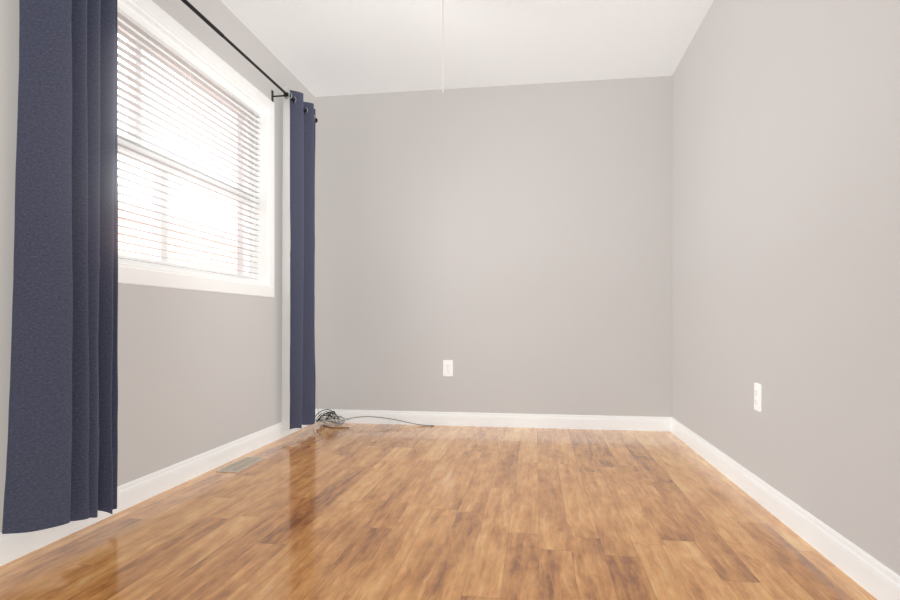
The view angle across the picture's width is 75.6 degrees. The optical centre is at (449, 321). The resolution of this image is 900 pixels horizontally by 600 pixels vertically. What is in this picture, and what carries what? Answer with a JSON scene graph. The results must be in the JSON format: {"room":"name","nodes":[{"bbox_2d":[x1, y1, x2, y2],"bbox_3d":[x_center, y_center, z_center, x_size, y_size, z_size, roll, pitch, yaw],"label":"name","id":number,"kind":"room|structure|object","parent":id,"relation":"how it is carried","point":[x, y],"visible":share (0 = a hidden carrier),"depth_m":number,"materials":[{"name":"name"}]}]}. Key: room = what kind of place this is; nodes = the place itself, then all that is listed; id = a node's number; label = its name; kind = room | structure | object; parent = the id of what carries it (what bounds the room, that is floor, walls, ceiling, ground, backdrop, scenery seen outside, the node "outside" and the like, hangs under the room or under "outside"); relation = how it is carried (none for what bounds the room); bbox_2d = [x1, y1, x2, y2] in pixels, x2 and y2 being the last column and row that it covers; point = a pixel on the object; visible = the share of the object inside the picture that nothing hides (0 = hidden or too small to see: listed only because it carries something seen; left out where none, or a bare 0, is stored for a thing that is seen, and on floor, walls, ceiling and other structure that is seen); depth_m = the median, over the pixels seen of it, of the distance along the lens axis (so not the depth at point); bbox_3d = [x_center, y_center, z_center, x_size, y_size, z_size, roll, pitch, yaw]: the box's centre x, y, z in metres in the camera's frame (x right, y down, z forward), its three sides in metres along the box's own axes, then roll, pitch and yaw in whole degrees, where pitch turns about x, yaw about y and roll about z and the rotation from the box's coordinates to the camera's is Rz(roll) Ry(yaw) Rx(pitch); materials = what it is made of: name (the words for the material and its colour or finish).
{"room":"empty bedroom","nodes":[
{"label":"empty bedroom","id":0,"kind":"room"},
{"bbox_2d":[0,0,314,532],"bbox_3d":[-1.479,-0.470,1.891,0.200,2.440,5.010,0,0,8],"label":"wall","id":1,"kind":"structure","parent":0,"point":[199,372],"depth_m":2.77,"materials":[{"name":"paint"}]},
{"bbox_2d":[0,409,315,565],"bbox_3d":[-1.373,0.702,1.876,0.013,0.097,5.010,0,0,8],"label":"baseboard","id":2,"kind":"structure","parent":1,"relation":"attached to","point":[14,546],"depth_m":2.49,"materials":[{"name":"white wood"}]},
{"bbox_2d":[117,0,273,296],"bbox_3d":[-1.295,-0.765,2.840,0.146,1.220,1.650,0,0,8],"label":"window","id":3,"kind":"structure","parent":1,"relation":"in","point":[154,31],"depth_m":2.86,"materials":[{"name":"white plastic"}]},
{"bbox_2d":[181,0,317,122],"bbox_3d":[-1.184,-1.420,2.821,0.110,0.070,2.663,0,0,8],"label":"curtain rod","id":4,"kind":"object","parent":1,"relation":"attached to","point":[205,20],"visible":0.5,"depth_m":3.03,"materials":[{"name":"black metal"}]},
{"bbox_2d":[2,0,117,533],"bbox_3d":[-1.275,-0.396,1.958,0.119,2.193,0.415,0,0,8],"label":"curtain","id":5,"kind":"object","parent":4,"relation":"hanging from","point":[62,458],"visible":1,"depth_m":1.87,"materials":[{"name":"blue fabric"}]},
{"bbox_2d":[282,85,315,431],"bbox_3d":[-0.993,-0.396,3.854,0.095,2.193,0.420,0,0,12],"label":"curtain","id":6,"kind":"object","parent":4,"relation":"hanging from","point":[298,305],"visible":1,"depth_m":3.76,"materials":[{"name":"blue fabric"}]},
{"bbox_2d":[285,92,314,118],"bbox_3d":[-0.994,-1.430,3.858,0.049,0.051,0.413,0,0,8],"label":"grommet","id":7,"kind":"object","parent":6,"relation":"attached to","point":[295,102],"visible":0.46,"depth_m":3.73,"materials":[{"name":"silver metal"}]},
{"bbox_2d":[0,422,876,599],"bbox_3d":[-0.111,0.810,1.689,2.965,0.120,5.410,0,0,8],"label":"floor","id":8,"kind":"structure","parent":0,"point":[353,511],"depth_m":2.08,"materials":[{"name":"laminate"}]},
{"bbox_2d":[216,457,265,472],"bbox_3d":[-1.093,0.748,3.047,0.115,0.005,0.310,0,0,8],"label":"floor vent","id":9,"kind":"object","parent":8,"relation":"in","point":[240,465],"visible":1,"depth_m":3.03,"materials":[{"name":"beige metal"}]},
{"bbox_2d":[315,388,433,427],"bbox_3d":[-0.563,0.585,4.159,0.894,0.330,0.212,0,0,8],"label":"cable bundle","id":10,"kind":"object","parent":8,"relation":"on","point":[321,418],"visible":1,"depth_m":4.21,"materials":[{"name":"grey"}]},
{"bbox_2d":[221,0,713,96],"bbox_3d":[-0.111,-1.750,1.689,2.965,0.120,5.410,0,0,8],"label":"ceiling","id":11,"kind":"structure","parent":0,"point":[318,48],"depth_m":3.47,"materials":[{"name":"white paint"}]},
{"bbox_2d":[315,76,671,416],"bbox_3d":[0.270,-0.470,4.266,2.965,2.440,0.200,0,0,8],"label":"wall","id":12,"kind":"structure","parent":0,"point":[506,249],"depth_m":4.16,"materials":[{"name":"paint"}]},
{"bbox_2d":[443,360,452,375],"bbox_3d":[-0.015,0.335,4.203,0.070,0.115,0.009,0,0,8],"label":"electrical outlet","id":13,"kind":"object","parent":12,"relation":"attached to","point":[447,367],"visible":1,"depth_m":4.20,"materials":[{"name":"white plastic"}]},
{"bbox_2d":[316,409,667,430],"bbox_3d":[0.261,0.702,4.160,2.520,0.097,0.013,0,0,8],"label":"baseboard","id":14,"kind":"structure","parent":12,"relation":"attached to","point":[595,422],"depth_m":4.13,"materials":[{"name":"white wood"}]},
{"bbox_2d":[672,0,899,575],"bbox_3d":[1.257,-0.470,1.487,0.200,2.440,5.010,0,0,8],"label":"wall","id":15,"kind":"structure","parent":0,"point":[786,204],"depth_m":2.08,"materials":[{"name":"paint"}]},
{"bbox_2d":[754,383,760,411],"bbox_3d":[1.292,0.316,2.438,0.009,0.115,0.070,0,0,8],"label":"electrical outlet","id":16,"kind":"object","parent":15,"relation":"attached to","point":[757,396],"visible":1,"depth_m":2.43,"materials":[{"name":"white plastic"}]},
{"bbox_2d":[668,417,899,599],"bbox_3d":[1.151,0.702,1.503,0.013,0.097,5.010,0,0,8],"label":"baseboard","id":17,"kind":"structure","parent":15,"relation":"attached to","point":[874,577],"depth_m":1.98,"materials":[{"name":"white wood"}]},
{"bbox_3d":[-2.670,1.400,4.438,2.899,0.100,20.000,0,0,8],"label":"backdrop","id":18,"kind":"structure","parent":0,"visible":0},
{"bbox_2d":[118,200,236,273],"bbox_3d":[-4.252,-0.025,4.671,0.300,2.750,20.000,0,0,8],"label":"brick house","id":19,"kind":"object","parent":18,"relation":"on","point":[137,241],"depth_m":7.80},
{"bbox_2d":[117,34,236,234],"bbox_3d":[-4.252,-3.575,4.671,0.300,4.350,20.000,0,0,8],"label":"window glass","id":20,"kind":"object","parent":19,"relation":"on","point":[151,177],"depth_m":7.80,"materials":[{"name":"glass"}]}
]}

